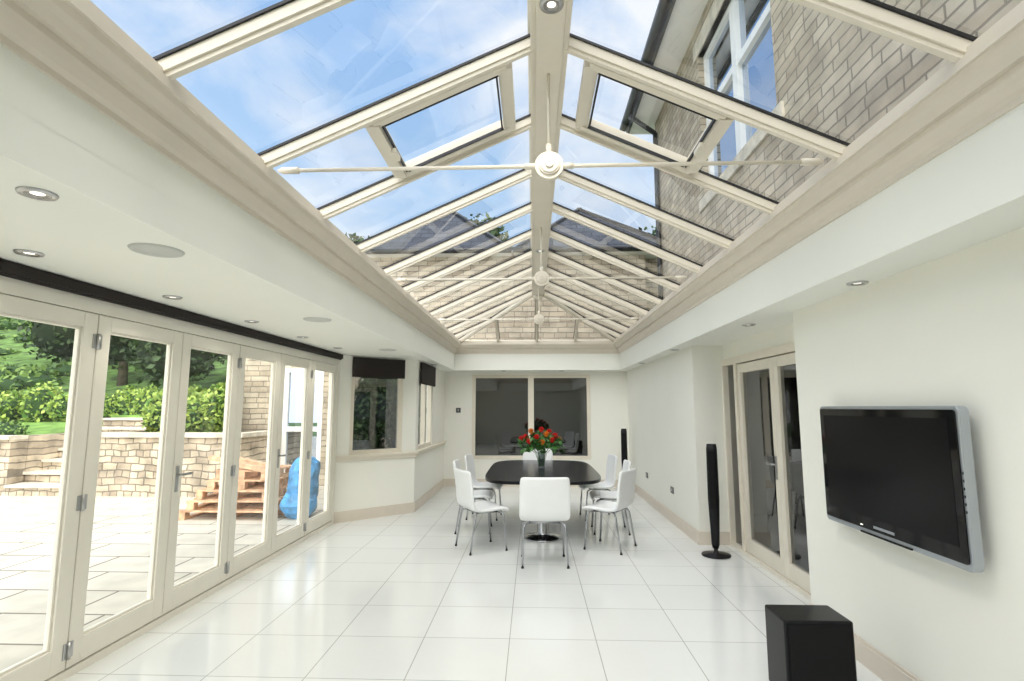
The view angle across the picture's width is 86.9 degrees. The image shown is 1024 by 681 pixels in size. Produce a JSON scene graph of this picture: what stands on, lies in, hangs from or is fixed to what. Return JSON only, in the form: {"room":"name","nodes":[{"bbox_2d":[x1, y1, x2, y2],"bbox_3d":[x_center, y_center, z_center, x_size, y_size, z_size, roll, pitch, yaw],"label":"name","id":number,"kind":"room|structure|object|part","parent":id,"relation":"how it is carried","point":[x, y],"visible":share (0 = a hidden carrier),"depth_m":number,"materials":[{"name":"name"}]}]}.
{"room":"sunroom","nodes":[
{"label":"sunroom","id":0,"kind":"room"},
{"bbox_2d":[0,328,226,434],"bbox_3d":[-4.037,0.482,25.308,130.000,9.500,130.000,0,-7,2],"label":"ground","id":1,"kind":"structure","parent":0,"point":[217,375],"depth_m":21.63,"materials":[{"name":"green plant"}]},
{"bbox_2d":[0,419,30,434],"bbox_3d":[-12.821,1.889,11.258,5.652,0.573,0.731,0,-7,2],"label":"shrubs","id":2,"kind":"object","parent":1,"relation":"on","point":[6,428],"visible":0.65,"depth_m":11.08,"materials":[{"name":"green plant"}]},
{"bbox_2d":[0,316,71,393],"bbox_3d":[-31.229,0.269,28.991,30.047,6.415,19.529,0,-7,2],"label":"scrubs","id":3,"kind":"object","parent":1,"relation":"on","point":[12,377],"visible":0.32,"depth_m":21.80,"materials":[{"name":"green plant"}]},
{"bbox_2d":[17,321,74,362],"bbox_3d":[-18.546,-2.340,23.942,4.845,7.602,5.705,0,-7,2],"label":"tree","id":4,"kind":"object","parent":1,"relation":"on","point":[58,341],"visible":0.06,"depth_m":22.57,"materials":[{"name":"green plant"}]},
{"bbox_2d":[0,381,206,421],"bbox_3d":[-11.892,1.798,14.211,11.015,1.481,1.528,0,-7,3],"label":"shrubs","id":5,"kind":"object","parent":1,"relation":"on","point":[43,403],"visible":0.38,"depth_m":13.95,"materials":[{"name":"green plant"}]},
{"bbox_2d":[108,335,141,385],"bbox_3d":[-14.733,-1.074,20.332,5.196,6.178,4.950,0,-7,2],"label":"tree","id":6,"kind":"object","parent":1,"relation":"on","point":[118,349],"visible":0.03,"depth_m":20.20,"materials":[{"name":"green plant"}]},
{"bbox_2d":[124,338,226,387],"bbox_3d":[-11.446,-1.062,19.065,3.352,6.632,4.322,-2,-7,17],"label":"tree","id":7,"kind":"object","parent":1,"relation":"on","point":[151,356],"visible":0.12,"depth_m":17.94,"materials":[{"name":"green plant"}]},
{"bbox_2d":[140,382,225,431],"bbox_3d":[-6.635,1.472,11.144,2.020,1.228,0.918,0,-7,2],"label":"shrubs","id":8,"kind":"object","parent":1,"relation":"on","point":[205,412],"visible":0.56,"depth_m":10.91,"materials":[{"name":"green plant"}]},
{"bbox_2d":[221,354,227,363],"bbox_3d":[-8.646,-0.996,20.029,4.080,6.476,4.212,0,-7,2],"label":"tree","id":9,"kind":"object","parent":1,"relation":"on","point":[223,356],"visible":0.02,"depth_m":19.10,"materials":[{"name":"green plant"}]},
{"bbox_2d":[345,232,369,243],"bbox_3d":[-5.864,-1.354,22.312,4.434,6.298,3.679,0,-7,2],"label":"tree","id":10,"kind":"object","parent":1,"relation":"on","point":[356,239],"visible":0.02,"depth_m":22.31,"materials":[{"name":"green plant"}]},
{"bbox_2d":[241,251,657,485],"bbox_3d":[-0.383,0.787,13.481,10.800,5.030,3.900,0,-7,2],"label":"brick wall","id":11,"kind":"structure","parent":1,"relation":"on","point":[255,412],"depth_m":11.68,"materials":[{"name":"beige brick"}]},
{"bbox_2d":[280,368,323,480],"bbox_3d":[-4.474,1.836,11.703,0.850,2.450,0.360,0,-7,2],"label":"door","id":12,"kind":"structure","parent":11,"relation":"attached to","point":[294,377],"depth_m":11.59,"materials":[{"name":"white plastic"}]},
{"bbox_2d":[364,207,656,258],"bbox_3d":[-1.116,-2.550,13.674,9.752,1.861,4.102,0,-7,2],"label":"slate roof","id":13,"kind":"structure","parent":11,"relation":"attached to","point":[444,228],"depth_m":12.02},
{"bbox_2d":[464,212,511,250],"bbox_3d":[-1.419,-2.037,26.140,5.328,8.305,3.815,-5,-8,33],"label":"tree","id":14,"kind":"object","parent":1,"relation":"on","point":[495,232],"visible":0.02,"depth_m":25.60,"materials":[{"name":"green plant"}]},
{"bbox_2d":[639,226,655,235],"bbox_3d":[5.265,-0.097,24.462,4.889,10.039,4.732,0,-7,2],"label":"tree","id":15,"kind":"object","parent":1,"relation":"on","point":[640,228],"visible":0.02,"depth_m":24.20,"materials":[{"name":"green plant"}]},
{"bbox_2d":[619,0,707,298],"bbox_3d":[5.424,-4.397,0.943,7.190,7.040,20.000,0,-7,2],"label":"gutter","id":16,"kind":"object","parent":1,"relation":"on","point":[675,22],"visible":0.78,"depth_m":8.60,"materials":[{"name":"white plastic"}]},
{"bbox_2d":[703,0,776,176],"bbox_3d":[2.860,-3.228,6.645,0.240,2.150,2.300,0,-7,2],"label":"window","id":17,"kind":"structure","parent":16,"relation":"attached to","point":[738,60],"depth_m":6.55,"materials":[{"name":"white plastic"}]},
{"bbox_2d":[0,486,324,670],"bbox_3d":[-10.373,1.934,1.976,15.100,0.090,19.600,0,-7,2],"label":"ground","id":18,"kind":"structure","parent":0,"point":[122,526],"depth_m":6.01,"materials":[{"name":"beige stone"}]},
{"bbox_2d":[0,435,28,495],"bbox_3d":[-13.530,2.391,10.462,8.140,1.100,0.400,0,-7,2],"label":"wall","id":19,"kind":"structure","parent":18,"relation":"on","point":[13,448],"depth_m":10.24,"materials":[{"name":"stone"}]},
{"bbox_2d":[24,433,64,481],"bbox_3d":[-9.530,2.547,11.674,0.240,1.090,2.330,0,-7,2],"label":"wall","id":20,"kind":"structure","parent":18,"relation":"on","point":[40,446],"depth_m":10.85,"materials":[{"name":"stone"}]},
{"bbox_2d":[4,417,145,495],"bbox_3d":[-8.709,2.365,11.463,1.400,1.400,2.750,0,-7,2],"label":"steps","id":21,"kind":"structure","parent":18,"relation":"on","point":[46,481],"depth_m":10.47,"materials":[{"name":"stone"}]},
{"bbox_2d":[119,430,149,431],"bbox_3d":[-7.846,2.510,11.614,0.290,1.150,2.330,0,-7,2],"label":"wall","id":22,"kind":"structure","parent":18,"relation":"on","point":[137,430],"depth_m":11.12,"materials":[{"name":"stone"}]},
{"bbox_2d":[96,432,253,496],"bbox_3d":[-6.515,2.328,10.198,3.060,1.160,0.400,0,-7,2],"label":"wall","id":23,"kind":"structure","parent":18,"relation":"on","point":[127,467],"depth_m":10.06,"materials":[{"name":"stone"}]},
{"bbox_2d":[178,455,290,520],"bbox_3d":[-4.159,2.237,8.447,1.424,0.908,1.108,0,-7,2],"label":"steps","id":24,"kind":"structure","parent":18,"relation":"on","point":[251,479],"depth_m":8.13,"materials":[{"name":"brown wood"}]},
{"bbox_2d":[250,430,267,462],"bbox_3d":[-5.067,2.417,10.908,0.220,1.160,1.120,0,-7,2],"label":"wall","id":25,"kind":"structure","parent":18,"relation":"on","point":[258,449],"depth_m":10.71,"materials":[{"name":"stone"}]},
{"bbox_2d":[279,456,320,518],"bbox_3d":[-3.197,2.207,8.166,0.528,0.970,0.609,0,-7,2],"label":"sack","id":26,"kind":"object","parent":18,"relation":"on","point":[288,505],"visible":0.6,"depth_m":8.03,"materials":[{"name":"blue plastic"}]},
{"bbox_2d":[325,386,420,446],"bbox_3d":[-2.640,1.635,10.129,1.790,2.796,1.538,0,-7,2],"label":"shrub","id":27,"kind":"object","parent":18,"relation":"on","point":[419,409],"visible":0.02,"depth_m":10.54,"materials":[{"name":"green plant"}]},
{"bbox_2d":[0,275,340,361],"bbox_3d":[-2.738,0.783,2.888,0.140,2.360,9.710,0,-7,2],"label":"wall","id":28,"kind":"structure","parent":0,"point":[2,278],"depth_m":3.76,"materials":[{"name":"paint"}]},
{"bbox_2d":[0,294,98,680],"bbox_3d":[-2.703,0.844,2.930,0.057,2.140,0.840,0,-7,2],"label":"leaf","id":29,"kind":"object","parent":28,"relation":"attached to","point":[41,666],"visible":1,"depth_m":3.23,"materials":[{"name":"paint"}]},
{"bbox_2d":[65,315,182,668],"bbox_3d":[-2.670,0.948,3.771,0.057,2.140,0.840,0,-7,2],"label":"leaf","id":30,"kind":"object","parent":28,"relation":"attached to","point":[88,641],"visible":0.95,"depth_m":3.67,"materials":[{"name":"paint"}]},
{"bbox_2d":[0,281,339,680],"bbox_3d":[-2.724,0.846,2.990,0.120,2.260,9.430,0,-7,2],"label":"frame","id":31,"kind":"object","parent":28,"relation":"attached to","point":[6,288],"visible":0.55,"depth_m":4.08,"materials":[{"name":"paint"}]},
{"bbox_2d":[0,259,342,359],"bbox_3d":[-2.631,-0.337,3.099,0.070,0.076,9.360,0,-7,2],"label":"roller blind","id":32,"kind":"object","parent":28,"relation":"attached to","point":[9,269],"visible":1,"depth_m":3.67,"materials":[{"name":"black fabric"}]},
{"bbox_2d":[62,334,313,660],"bbox_3d":[-2.665,0.826,2.503,0.053,1.960,8.550,0,-7,2],"label":"hinges and handles","id":33,"kind":"object","parent":28,"relation":"attached to","point":[67,652],"visible":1,"depth_m":3.46,"materials":[{"name":"metal"}]},
{"bbox_2d":[162,333,239,614],"bbox_3d":[-2.638,1.053,4.612,0.057,2.140,0.840,0,-7,2],"label":"leaf","id":34,"kind":"object","parent":28,"relation":"attached to","point":[178,594],"visible":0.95,"depth_m":4.58,"materials":[{"name":"paint"}]},
{"bbox_2d":[226,345,280,578],"bbox_3d":[-2.605,1.158,5.453,0.057,2.140,0.840,0,-7,2],"label":"leaf","id":35,"kind":"object","parent":28,"relation":"attached to","point":[248,557],"visible":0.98,"depth_m":5.54,"materials":[{"name":"paint"}]},
{"bbox_2d":[271,354,311,553],"bbox_3d":[-2.573,1.263,6.294,0.057,2.140,0.840,0,-7,2],"label":"leaf","id":36,"kind":"object","parent":28,"relation":"attached to","point":[278,541],"visible":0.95,"depth_m":6.44,"materials":[{"name":"paint"}]},
{"bbox_2d":[304,361,336,535],"bbox_3d":[-2.539,1.369,7.149,0.057,2.140,0.870,0,-7,2],"label":"leaf","id":37,"kind":"object","parent":28,"relation":"attached to","point":[324,517],"visible":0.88,"depth_m":7.36,"materials":[{"name":"paint"}]},
{"bbox_2d":[334,355,416,511],"bbox_3d":[-2.051,1.436,8.129,1.288,2.360,0.120,6,-9,-40],"label":"wall","id":38,"kind":"structure","parent":0,"point":[362,484],"depth_m":7.98,"materials":[{"name":"paint"}]},
{"bbox_2d":[333,502,413,523],"bbox_3d":[-2.005,2.526,7.939,1.288,0.150,0.020,6,-9,-40],"label":"baseboard","id":39,"kind":"structure","parent":38,"relation":"attached to","point":[382,511],"depth_m":7.90,"materials":[{"name":"paint"}]},
{"bbox_2d":[349,360,402,454],"bbox_3d":[-2.057,1.005,8.170,0.850,1.375,0.070,6,-9,-40],"label":"window","id":40,"kind":"structure","parent":38,"relation":"in","point":[376,403],"depth_m":8.15,"materials":[{"name":"clear glass"}]},
{"bbox_2d":[352,357,404,378],"bbox_3d":[-2.002,0.420,8.178,0.850,0.292,0.030,6,-9,-40],"label":"roller blind","id":41,"kind":"object","parent":40,"relation":"attached to","point":[362,367],"visible":1,"depth_m":8.15,"materials":[{"name":"black fabric"}]},
{"bbox_2d":[336,451,417,461],"bbox_3d":[-2.020,1.728,8.072,1.308,0.085,0.150,6,-9,-40],"label":"sill","id":42,"kind":"structure","parent":38,"relation":"attached to","point":[358,457],"depth_m":8.00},
{"bbox_2d":[418,370,426,442],"bbox_3d":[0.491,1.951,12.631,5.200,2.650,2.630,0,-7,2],"label":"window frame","id":43,"kind":"structure","parent":0,"point":[419,370],"depth_m":12.03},
{"bbox_2d":[414,360,444,501],"bbox_3d":[-1.527,1.655,9.887,0.120,2.360,2.800,0,-7,2],"label":"wall","id":44,"kind":"structure","parent":0,"point":[429,466],"depth_m":10.04,"materials":[{"name":"paint"}]},
{"bbox_2d":[418,365,431,448],"bbox_3d":[-1.541,1.155,9.370,0.075,1.375,1.250,0,-7,2],"label":"window","id":45,"kind":"structure","parent":44,"relation":"in","point":[423,443],"depth_m":9.39,"materials":[{"name":"clear glass"}]},
{"bbox_2d":[420,362,435,386],"bbox_3d":[-1.459,0.607,9.435,0.030,0.352,1.250,0,-7,2],"label":"roller blind","id":46,"kind":"object","parent":45,"relation":"attached to","point":[427,372],"visible":1,"depth_m":9.28,"materials":[{"name":"black fabric"}]},
{"bbox_2d":[414,479,443,511],"bbox_3d":[-1.457,2.750,9.738,0.020,0.150,2.780,0,-7,2],"label":"baseboard","id":47,"kind":"structure","parent":44,"relation":"attached to","point":[422,500],"depth_m":9.38,"materials":[{"name":"paint"}]},
{"bbox_2d":[416,441,445,456],"bbox_3d":[-1.492,1.950,9.849,0.150,0.085,2.800,0,-7,2],"label":"trim","id":48,"kind":"structure","parent":44,"relation":"attached to","point":[421,451],"depth_m":9.51,"materials":[{"name":"beige wood"}]},
{"bbox_2d":[64,486,882,680],"bbox_3d":[-0.030,2.226,4.439,5.280,0.120,13.350,0,-7,2],"label":"floor","id":49,"kind":"structure","parent":0,"point":[394,597],"depth_m":4.33,"materials":[{"name":"tile"}]},
{"bbox_2d":[453,459,493,533],"bbox_3d":[-0.519,2.055,7.186,0.539,0.898,0.523,0,-7,0],"label":"dining chair","id":50,"kind":"object","parent":49,"relation":"on","point":[478,494],"visible":0.56,"depth_m":7.07,"materials":[{"name":"white plastic"}]},
{"bbox_2d":[454,468,508,555],"bbox_3d":[-0.373,1.939,6.257,0.539,0.898,0.523,3,-8,-26],"label":"dining chair","id":51,"kind":"object","parent":49,"relation":"on","point":[463,479],"visible":1,"depth_m":6.12,"materials":[{"name":"white plastic"}]},
{"bbox_2d":[464,454,502,520],"bbox_3d":[-0.426,2.161,8.039,0.539,0.898,0.523,-1,-7,7],"label":"dining chair","id":52,"kind":"object","parent":49,"relation":"on","point":[469,459],"visible":0.81,"depth_m":8.02,"materials":[{"name":"white plastic"}]},
{"bbox_2d":[523,448,552,459],"bbox_3d":[0.438,2.293,9.099,0.523,0.898,0.539,0,-7,2],"label":"dining chair","id":53,"kind":"object","parent":49,"relation":"on","point":[531,455],"visible":0.08,"depth_m":9.34,"materials":[{"name":"white plastic"}]},
{"bbox_2d":[485,460,600,542],"bbox_3d":[0.417,2.171,7.519,1.480,0.750,2.600,0,-7,2],"label":"dining table","id":54,"kind":"object","parent":49,"relation":"on","point":[508,472],"visible":0.65,"depth_m":7.05,"materials":[{"name":"black paint"}]},
{"bbox_2d":[517,427,564,466],"bbox_3d":[0.428,1.537,7.799,0.738,0.574,0.682,-4,-8,30],"label":"flower vase","id":55,"kind":"object","parent":54,"relation":"on","point":[541,443],"visible":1,"depth_m":7.74,"materials":[{"name":"clear glass"}]},
{"bbox_2d":[519,477,570,568],"bbox_3d":[0.336,1.867,5.682,0.523,0.898,0.539,0,-7,0],"label":"dining chair","id":56,"kind":"object","parent":49,"relation":"on","point":[542,500],"visible":1,"depth_m":5.49,"materials":[{"name":"white plastic"}]},
{"bbox_2d":[578,454,616,520],"bbox_3d":[1.278,2.157,8.004,0.539,0.898,0.523,0,-7,-3],"label":"dining chair","id":57,"kind":"object","parent":49,"relation":"on","point":[609,482],"visible":0.91,"depth_m":7.93,"materials":[{"name":"white plastic"}]},
{"bbox_2d":[582,468,636,554],"bbox_3d":[1.149,1.942,6.278,0.539,0.898,0.523,-4,-8,32],"label":"dining chair","id":58,"kind":"object","parent":49,"relation":"on","point":[626,480],"visible":1,"depth_m":6.15,"materials":[{"name":"white plastic"}]},
{"bbox_2d":[589,460,630,534],"bbox_3d":[1.305,2.049,7.136,0.539,0.898,0.523,-1,-7,4],"label":"dining chair","id":59,"kind":"object","parent":49,"relation":"on","point":[603,495],"visible":0.62,"depth_m":7.07,"materials":[{"name":"white plastic"}]},
{"bbox_2d":[621,428,627,466],"bbox_3d":[2.169,2.306,10.419,0.310,1.200,0.310,-2,-7,17],"label":"floor speaker","id":60,"kind":"object","parent":49,"relation":"on","point":[624,456],"visible":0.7,"depth_m":10.40},
{"bbox_2d":[622,433,625,462],"bbox_3d":[2.154,2.091,10.395,0.068,0.620,0.017,-2,-7,17],"label":"grille","id":61,"kind":"object","parent":60,"relation":"attached to","point":[623,434],"depth_m":10.39,"materials":[{"name":"black fabric"}]},
{"bbox_2d":[701,444,730,558],"bbox_3d":[2.227,1.751,5.968,0.310,1.200,0.310,-4,-8,27],"label":"floor speaker","id":62,"kind":"object","parent":49,"relation":"on","point":[711,449],"visible":1,"depth_m":5.92},
{"bbox_2d":[708,451,716,508],"bbox_3d":[2.203,1.537,5.947,0.068,0.620,0.017,-4,-8,27],"label":"grille","id":63,"kind":"object","parent":62,"relation":"attached to","point":[712,455],"depth_m":5.95,"materials":[{"name":"black fabric"}]},
{"bbox_2d":[765,604,856,680],"bbox_3d":[1.670,1.762,3.026,0.370,0.450,0.276,0,-7,2],"label":"speaker","id":64,"kind":"object","parent":49,"relation":"on","point":[805,642],"visible":1,"depth_m":2.91},
{"bbox_2d":[788,625,855,680],"bbox_3d":[1.665,1.732,2.901,0.340,0.380,0.012,0,-7,2],"label":"grille","id":65,"kind":"object","parent":64,"relation":"attached to","point":[815,652],"depth_m":2.90,"materials":[{"name":"black fabric"}]},
{"bbox_2d":[0,44,1023,371],"bbox_3d":[-0.030,-0.473,4.775,5.420,0.600,13.550,0,-7,2],"label":"ceiling","id":66,"kind":"structure","parent":0,"point":[115,191],"depth_m":2.73,"materials":[{"name":"paint"}]},
{"bbox_2d":[13,249,44,257],"bbox_3d":[-2.382,-0.430,2.667,0.120,0.011,0.120,0,-7,2],"label":"recessed light","id":67,"kind":"object","parent":66,"relation":"in","point":[29,253],"depth_m":2.66,"materials":[{"name":"silver metal"}]},
{"bbox_2d":[15,186,58,200],"bbox_3d":[-1.690,-0.523,1.926,0.120,0.011,0.120,0,-7,2],"label":"recessed light","id":68,"kind":"object","parent":66,"relation":"in","point":[30,192],"depth_m":1.92,"materials":[{"name":"silver metal"}]},
{"bbox_2d":[127,243,184,257],"bbox_3d":[-1.723,-0.435,2.622,0.236,0.009,0.236,0,-7,2],"label":"ceiling speaker","id":69,"kind":"object","parent":66,"relation":"in","point":[150,249],"depth_m":2.62},
{"bbox_2d":[162,295,182,299],"bbox_3d":[-2.341,-0.298,3.728,0.120,0.011,0.120,0,-7,2],"label":"recessed light","id":70,"kind":"object","parent":66,"relation":"in","point":[173,297],"depth_m":3.72,"materials":[{"name":"silver metal"}]},
{"bbox_2d":[245,320,258,322],"bbox_3d":[-2.300,-0.167,4.779,0.120,0.011,0.120,0,-7,2],"label":"recessed light","id":71,"kind":"object","parent":66,"relation":"in","point":[248,321],"depth_m":4.74,"materials":[{"name":"silver metal"}]},
{"bbox_2d":[303,317,330,321],"bbox_3d":[-1.684,-0.179,4.676,0.236,0.009,0.236,0,-7,2],"label":"ceiling speaker","id":72,"kind":"object","parent":66,"relation":"in","point":[312,319],"depth_m":4.66},
{"bbox_2d":[379,349,396,350],"bbox_3d":[-1.630,0.124,7.107,0.236,0.009,0.236,0,-7,2],"label":"ceiling speaker","id":73,"kind":"object","parent":66,"relation":"in","point":[379,349],"depth_m":7.08},
{"bbox_2d":[0,0,1023,353],"bbox_3d":[0.267,-0.640,4.850,3.570,0.290,12.680,0,-7,2],"label":"crown molding","id":74,"kind":"structure","parent":66,"relation":"attached to","point":[73,43],"depth_m":2.48,"materials":[{"name":"paint"}]},
{"bbox_2d":[152,0,977,342],"bbox_3d":[0.262,-1.119,4.909,3.500,0.865,12.620,0,-7,2],"label":"roof frame","id":75,"kind":"object","parent":66,"relation":"attached to","point":[548,42],"visible":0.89,"depth_m":3.24,"materials":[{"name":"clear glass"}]},
{"bbox_2d":[539,0,563,13],"bbox_3d":[0.193,-1.638,2.637,0.120,0.011,0.120,0,-7,2],"label":"recessed light","id":76,"kind":"object","parent":75,"relation":"attached to","point":[545,6],"visible":1,"depth_m":2.64,"materials":[{"name":"white"}]},
{"bbox_2d":[846,280,868,285],"bbox_3d":[2.116,-0.350,3.310,0.120,0.011,0.120,0,-7,2],"label":"recessed light","id":77,"kind":"object","parent":66,"relation":"in","point":[855,283],"depth_m":3.31,"materials":[{"name":"silver metal"}]},
{"bbox_2d":[443,371,628,479],"bbox_3d":[0.703,1.825,11.252,4.470,2.360,0.120,0,-7,2],"label":"wall","id":78,"kind":"structure","parent":0,"point":[608,389],"depth_m":11.22,"materials":[{"name":"paint"}]},
{"bbox_2d":[444,479,617,486],"bbox_3d":[0.480,2.914,11.055,3.790,0.150,0.020,0,-7,2],"label":"baseboard","id":79,"kind":"structure","parent":78,"relation":"attached to","point":[447,482],"depth_m":11.09,"materials":[{"name":"paint"}]},
{"bbox_2d":[472,374,590,459],"bbox_3d":[0.397,1.583,11.256,2.460,1.740,0.095,0,-7,2],"label":"window","id":80,"kind":"structure","parent":78,"relation":"in","point":[504,407],"depth_m":11.26,"materials":[{"name":"clear glass"}]},
{"bbox_2d":[627,227,1023,680],"bbox_3d":[2.408,0.984,4.499,0.540,2.360,13.350,0,-7,2],"label":"wall","id":81,"kind":"structure","parent":0,"point":[948,330],"depth_m":3.01,"materials":[{"name":"paint"}]},
{"bbox_2d":[737,357,785,576],"bbox_3d":[2.554,1.233,5.592,0.113,2.045,0.920,0,-7,2],"label":"leaf","id":82,"kind":"object","parent":81,"relation":"attached to","point":[756,392],"depth_m":5.59,"materials":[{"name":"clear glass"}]},
{"bbox_3d":[2.510,1.225,5.221,0.053,0.220,0.130,0,-7,2],"label":"handle","id":83,"kind":"part","parent":82,"relation":"part of","materials":[{"name":"silver metal"}]},
{"bbox_2d":[721,342,810,600],"bbox_3d":[2.580,1.177,5.325,0.120,2.180,2.350,0,-7,2],"label":"frame","id":84,"kind":"object","parent":81,"relation":"attached to","point":[737,531],"visible":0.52,"depth_m":6.28,"materials":[{"name":"beige paint"}]},
{"bbox_2d":[635,484,921,680],"bbox_3d":[2.313,2.081,4.366,0.390,0.150,13.350,0,-7,2],"label":"baseboard","id":85,"kind":"structure","parent":81,"relation":"attached to","point":[882,666],"depth_m":3.42,"materials":[{"name":"paint"}]},
{"bbox_2d":[773,352,810,593],"bbox_3d":[2.545,1.119,4.676,0.060,2.045,0.915,0,-7,2],"label":"leaf","id":86,"kind":"object","parent":81,"relation":"attached to","point":[784,366],"visible":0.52,"depth_m":4.94,"materials":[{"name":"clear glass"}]},
{"bbox_2d":[820,406,984,572],"bbox_3d":[2.144,0.751,3.076,0.116,0.750,1.230,0,-7,2],"label":"television","id":87,"kind":"object","parent":81,"relation":"attached to","point":[902,476],"visible":1,"depth_m":2.84,"materials":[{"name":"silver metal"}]},
{"bbox_2d":[655,0,1022,298],"bbox_3d":[5.724,-1.938,0.625,6.590,7.200,19.200,0,-7,2],"label":"stone wall","id":88,"kind":"structure","parent":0,"point":[834,77],"depth_m":4.94,"materials":[{"name":"beige brick"}]}
]}

